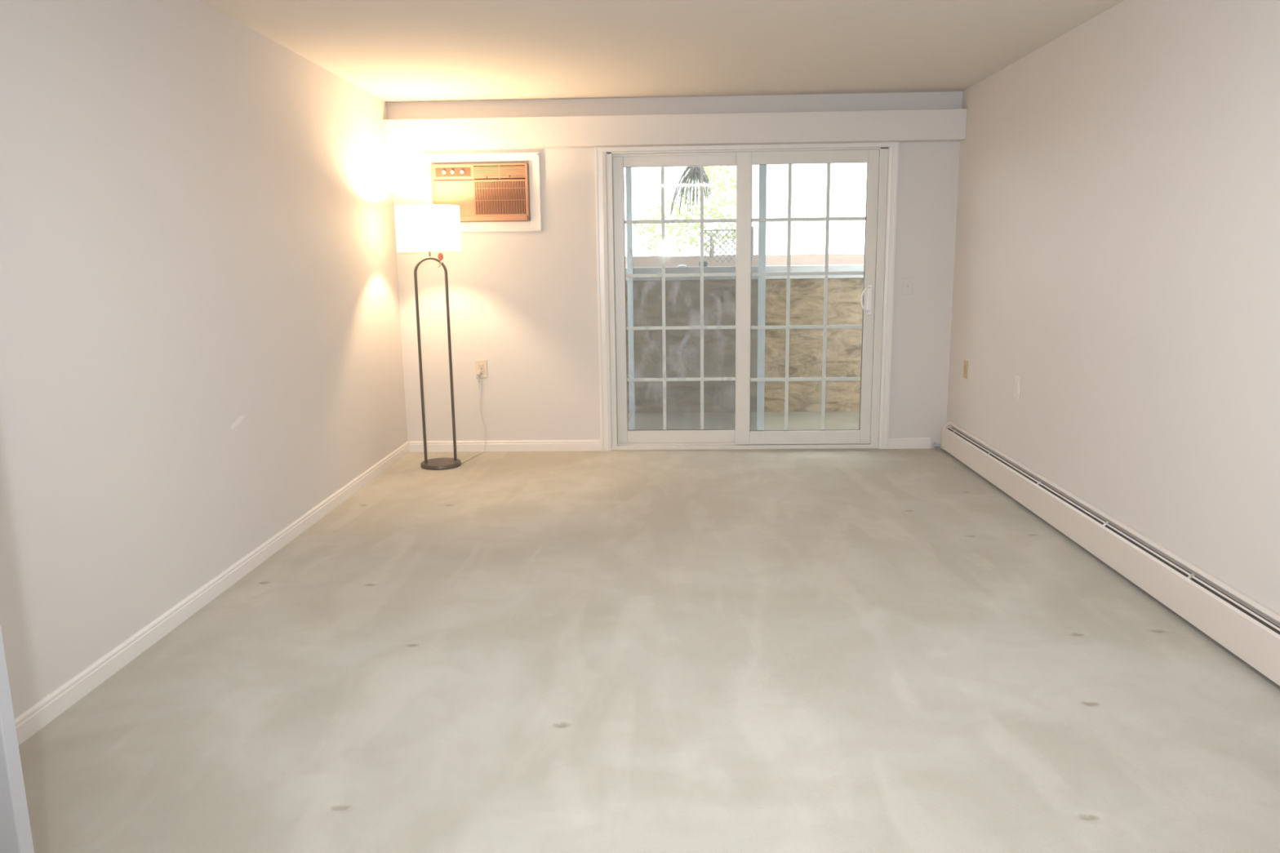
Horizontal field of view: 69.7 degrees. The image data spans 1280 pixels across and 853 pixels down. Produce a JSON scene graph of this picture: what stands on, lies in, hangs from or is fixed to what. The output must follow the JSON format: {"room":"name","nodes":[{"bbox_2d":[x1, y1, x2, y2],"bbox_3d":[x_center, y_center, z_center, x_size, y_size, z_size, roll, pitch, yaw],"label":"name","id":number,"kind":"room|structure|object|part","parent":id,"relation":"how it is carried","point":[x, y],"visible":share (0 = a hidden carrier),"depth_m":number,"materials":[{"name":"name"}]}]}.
{"room":"empty living room","nodes":[
{"label":"empty living room","id":0,"kind":"room"},
{"bbox_2d":[0,0,407,717],"bbox_3d":[-1.925,-0.100,1.840,0.120,2.540,9.531,0,10,2],"label":"wall","id":1,"kind":"structure","parent":0,"point":[201,337],"depth_m":3.50,"materials":[{"name":"paint"}]},
{"bbox_2d":[0,622,34,852],"bbox_3d":[-1.510,0.091,1.599,0.714,2.018,0.035,0,10,2],"label":"door","id":2,"kind":"structure","parent":1,"relation":"in","point":[15,834],"depth_m":1.68,"materials":[{"name":"white paint"}]},
{"bbox_2d":[14,440,409,745],"bbox_3d":[-1.843,1.012,2.043,0.013,0.078,9.531,0,10,2],"label":"baseboard","id":3,"kind":"structure","parent":1,"relation":"attached to","point":[50,707],"depth_m":3.52,"materials":[{"name":"white wood"}]},
{"bbox_2d":[18,448,1279,852],"bbox_3d":[0.099,1.093,2.036,4.134,0.130,9.851,0,10,2],"label":"floor","id":4,"kind":"structure","parent":0,"point":[762,651],"depth_m":2.97,"materials":[{"name":"beige carpet"}]},
{"bbox_2d":[394,204,462,470],"bbox_3d":[-1.365,-0.579,6.103,0.413,1.721,0.413,0,10,2],"label":"floor lamp","id":5,"kind":"object","parent":4,"relation":"on","point":[420,228],"visible":1,"depth_m":5.85,"materials":[{"name":"fabric"}]},
{"bbox_3d":[-1.377,-1.419,5.948,0.413,0.014,0.413,0,10,2],"label":"shade trim","id":6,"kind":"part","parent":5,"relation":"part of","materials":[{"name":"fabric"}]},
{"bbox_3d":[-1.375,-1.283,5.973,0.409,0.284,0.409,0,10,2],"label":"lamp shade","id":7,"kind":"part","parent":5,"relation":"part of","materials":[{"name":"fabric"}]},
{"bbox_3d":[-1.373,-1.147,5.998,0.413,0.014,0.413,0,10,2],"label":"shade trim","id":8,"kind":"part","parent":5,"relation":"part of","materials":[{"name":"fabric"}]},
{"bbox_2d":[437,253,443,267],"bbox_3d":[-1.305,-1.085,6.000,0.032,0.095,0.067,-5,11,-23],"label":"tag","id":9,"kind":"object","parent":5,"relation":"hanging from","point":[440,256],"visible":1,"depth_m":5.97,"materials":[{"name":"paper"}]},
{"bbox_2d":[198,0,1124,102],"bbox_3d":[0.064,-1.444,1.568,4.134,0.150,9.851,0,10,2],"label":"ceiling","id":10,"kind":"structure","parent":0,"point":[393,51],"depth_m":4.61,"materials":[{"name":"white paint"}]},
{"bbox_2d":[386,91,962,450],"bbox_3d":[0.236,-0.999,6.554,4.134,2.540,0.200,0,10,2],"label":"wall","id":11,"kind":"structure","parent":0,"point":[524,304],"depth_m":6.48,"materials":[{"name":"paint"}]},
{"bbox_2d":[461,370,486,462],"bbox_3d":[-1.195,-0.073,6.454,0.048,0.591,0.429,2,11,15],"label":"power cord","id":12,"kind":"object","parent":11,"relation":"hanging from","point":[478,372],"visible":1,"depth_m":6.61,"materials":[{"name":"white plastic"}]},
{"bbox_2d":[431,163,529,222],"bbox_3d":[-1.101,-1.614,6.349,0.666,0.386,0.064,0,10,2],"label":"air conditioner","id":13,"kind":"object","parent":11,"relation":"attached to","point":[486,192],"visible":0.94,"depth_m":6.34,"materials":[{"name":"beige plastic"}]},
{"bbox_3d":[-1.285,-1.747,6.322,0.244,0.061,0.010,0,10,2],"label":"control panel","id":14,"kind":"part","parent":13,"relation":"part of","materials":[{"name":"brown plastic"}]},
{"bbox_3d":[-1.281,-1.577,6.358,0.281,0.239,0.017,0,10,2],"label":"panel","id":15,"kind":"part","parent":13,"relation":"part of","materials":[{"name":"beige plastic"}]},
{"bbox_2d":[474,179,526,216],"bbox_3d":[-0.963,-1.578,6.345,0.355,0.241,0.012,0,10,2],"label":"grille","id":16,"kind":"object","parent":13,"relation":"attached to","point":[492,197],"depth_m":6.34,"materials":[{"name":"brown plastic"}]},
{"bbox_2d":[475,360,487,377],"bbox_3d":[-1.139,-0.413,6.601,0.082,0.128,0.009,0,10,2],"label":"wall outlet","id":17,"kind":"object","parent":11,"relation":"attached to","point":[481,365],"visible":1,"depth_m":6.60,"materials":[{"name":"beige plastic"}]},
{"bbox_2d":[478,364,484,368],"bbox_3d":[-1.140,-0.434,6.595,0.039,0.031,0.004,0,10,2],"label":"socket","id":18,"kind":"object","parent":17,"relation":"attached to","point":[480,366],"depth_m":6.59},
{"bbox_2d":[422,152,542,232],"bbox_3d":[-1.088,-1.616,6.367,0.802,0.527,0.028,0,10,2],"label":"trim","id":19,"kind":"structure","parent":11,"relation":"attached to","point":[533,158],"depth_m":6.34,"materials":[{"name":"white wood"}]},
{"bbox_2d":[408,440,600,452],"bbox_3d":[-0.986,0.141,6.697,1.400,0.078,0.013,0,10,2],"label":"baseboard","id":20,"kind":"structure","parent":11,"relation":"attached to","point":[524,445],"depth_m":6.69,"materials":[{"name":"white wood"}]},
{"bbox_2d":[382,108,967,151],"bbox_3d":[0.216,-1.997,6.205,3.894,0.194,0.126,0,10,2],"label":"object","id":21,"kind":"structure","parent":11,"relation":"attached to","point":[912,125],"depth_m":6.14,"materials":[{"name":"paint"}]},
{"bbox_2d":[594,142,898,450],"bbox_3d":[0.733,-0.897,6.446,2.066,2.165,0.019,0,10,2],"label":"trim","id":22,"kind":"structure","parent":11,"relation":"attached to","point":[600,164],"depth_m":6.40,"materials":[{"name":"white wood"}]},
{"bbox_2d":[605,146,888,450],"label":"door","id":23,"kind":"structure","parent":11,"relation":"in","point":[866,437],"depth_m":6.49,"materials":[{"name":"plastic"}]},
{"bbox_3d":[0.289,-0.878,6.557,0.931,2.032,0.036,0,10,2],"label":"fixed panel","id":24,"kind":"part","parent":23,"relation":"part of","materials":[{"name":"plastic"}]},
{"bbox_2d":[624,165,736,429],"bbox_3d":[0.306,-0.891,6.559,0.818,1.864,0.009,0,10,2],"label":"grille","id":25,"kind":"object","parent":23,"relation":"attached to","point":[662,221],"depth_m":6.56,"materials":[{"name":"white plastic"}]},
{"bbox_2d":[625,164,766,430],"bbox_3d":[0.406,-0.887,6.630,0.990,2.026,0.020,0,10,2],"label":"screen door","id":26,"kind":"structure","parent":23,"relation":"attached to","point":[762,168],"depth_m":6.61,"materials":[{"name":"metal"}]},
{"bbox_3d":[1.161,-0.880,6.472,0.969,2.045,0.036,0,10,2],"label":"sliding panel","id":27,"kind":"part","parent":23,"relation":"part of","materials":[{"name":"plastic"}]},
{"bbox_2d":[750,163,865,430],"bbox_3d":[1.176,-0.887,6.476,0.791,1.861,0.009,0,10,2],"label":"grille","id":28,"kind":"object","parent":23,"relation":"attached to","point":[862,397],"depth_m":6.47,"materials":[{"name":"white plastic"}]},
{"bbox_3d":[1.572,-0.883,6.403,0.077,0.176,0.018,-5,11,-23],"label":"handle","id":29,"kind":"part","parent":23,"relation":"part of","materials":[{"name":"white plastic"}]},
{"bbox_3d":[1.606,-0.884,6.433,0.034,0.210,0.013,0,10,2],"label":"handle plate","id":30,"kind":"part","parent":23,"relation":"part of","materials":[{"name":"white plastic"}]},
{"bbox_2d":[902,277,913,294],"bbox_3d":[1.864,-0.977,6.396,0.074,0.118,0.017,0,10,2],"label":"light switch","id":31,"kind":"object","parent":11,"relation":"attached to","point":[908,282],"visible":1,"depth_m":6.40,"materials":[{"name":"plastic"}]},
{"bbox_2d":[888,437,930,448],"bbox_3d":[1.932,0.120,6.598,0.304,0.078,0.013,0,10,2],"label":"baseboard","id":32,"kind":"structure","parent":11,"relation":"attached to","point":[893,442],"depth_m":6.59,"materials":[{"name":"white wood"}]},
{"bbox_2d":[946,0,1279,614],"bbox_3d":[2.087,-0.130,1.705,0.120,2.540,9.531,0,10,2],"label":"wall","id":33,"kind":"structure","parent":0,"point":[1117,255],"depth_m":3.87,"materials":[{"name":"paint"}]},
{"bbox_2d":[963,360,968,378],"bbox_3d":[2.170,-0.380,6.132,0.009,0.120,0.074,0,10,2],"label":"wall outlet","id":34,"kind":"object","parent":33,"relation":"attached to","point":[966,362],"visible":1,"depth_m":6.12,"materials":[{"name":"beige plastic"}]},
{"bbox_2d":[1013,375,1021,399],"bbox_3d":[2.140,-0.224,5.216,0.008,0.125,0.074,0,10,2],"label":"wall plate","id":35,"kind":"object","parent":33,"relation":"attached to","point":[1017,380],"visible":1,"depth_m":5.21,"materials":[{"name":"white plastic"}]},
{"bbox_2d":[933,421,1279,685],"bbox_3d":[2.043,0.597,3.628,0.108,0.214,5.884,0,10,2],"label":"baseboard heater","id":36,"kind":"object","parent":33,"relation":"attached to","point":[1248,628],"visible":1,"depth_m":3.75,"materials":[{"name":"metal"}]},
{"label":"outside","id":37,"kind":"structure","parent":0,"visible":0},
{"bbox_2d":[625,253,864,267],"bbox_3d":[1.490,-2.750,15.112,20.000,0.158,14.000,0,10,2],"label":"ground","id":38,"kind":"structure","parent":37,"point":[802,259],"depth_m":12.94,"materials":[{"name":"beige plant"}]},
{"bbox_2d":[633,198,693,258],"bbox_3d":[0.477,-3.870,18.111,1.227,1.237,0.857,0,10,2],"label":"leafy shrub","id":39,"kind":"object","parent":38,"relation":"on","point":[652,229],"visible":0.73,"depth_m":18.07,"materials":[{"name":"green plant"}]},
{"bbox_3d":[0.490,-3.407,18.176,0.097,0.301,0.092,4,11,24],"label":"stem","id":40,"kind":"part","parent":39,"relation":"part of","materials":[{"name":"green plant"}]},
{"bbox_2d":[670,166,711,219],"bbox_3d":[1.815,-3.244,9.076,3.097,3.410,0.253,-3,11,-12],"label":"tree","id":41,"kind":"object","parent":38,"relation":"on","point":[695,171],"visible":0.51,"depth_m":8.98,"materials":[{"name":"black plant"}]},
{"bbox_2d":[673,165,736,257],"bbox_3d":[1.266,-3.971,16.506,1.328,2.013,0.984,0,10,2],"label":"leafy shrub","id":42,"kind":"object","parent":38,"relation":"on","point":[708,170],"visible":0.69,"depth_m":16.50,"materials":[{"name":"green plant"}]},
{"bbox_3d":[1.290,-3.217,16.659,0.097,0.474,0.092,4,11,24],"label":"stem","id":43,"kind":"part","parent":42,"relation":"part of","materials":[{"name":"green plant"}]},
{"bbox_2d":[703,226,753,262],"bbox_3d":[1.122,-2.300,11.748,0.653,0.490,0.040,0,10,2],"label":"fence","id":44,"kind":"object","parent":38,"relation":"on","point":[710,230],"visible":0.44,"depth_m":11.74,"materials":[{"name":"metal"}]},
{"bbox_3d":[1.112,-2.502,11.711,0.630,0.016,0.016,0,10,2],"label":"rail","id":45,"kind":"part","parent":44,"relation":"part of","materials":[{"name":"metal"}]},
{"bbox_3d":[1.429,-2.302,11.738,0.038,0.490,0.040,0,10,2],"label":"post","id":46,"kind":"part","parent":44,"relation":"part of","materials":[{"name":"metal"}]},
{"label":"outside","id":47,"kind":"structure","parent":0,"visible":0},
{"bbox_2d":[627,411,859,430],"bbox_3d":[0.760,0.061,7.689,7.000,0.130,1.679,0,10,2],"label":"floor","id":48,"kind":"structure","parent":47,"point":[797,420],"depth_m":7.92,"materials":[{"name":"concrete"}]},
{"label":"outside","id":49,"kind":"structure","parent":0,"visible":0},
{"bbox_2d":[626,277,863,413],"bbox_3d":[0.776,-0.663,8.328,7.000,1.322,0.140,0,10,2],"label":"wall","id":50,"kind":"structure","parent":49,"point":[682,297],"depth_m":8.24,"materials":[{"name":"brown wood"}]},
{"bbox_2d":[625,264,863,280],"bbox_3d":[0.766,-1.367,8.185,7.000,0.114,0.165,0,10,2],"label":"trim","id":51,"kind":"structure","parent":50,"relation":"on","point":[839,268],"depth_m":8.10,"materials":[{"name":"paint"}]},
{"bbox_2d":[698,260,707,266],"bbox_3d":[0.561,-1.444,8.150,0.080,0.056,0.080,0,10,2],"label":"stone","id":52,"kind":"object","parent":51,"relation":"on","point":[705,264],"visible":0.52,"depth_m":8.12,"materials":[{"name":"grey stone"}]}
]}

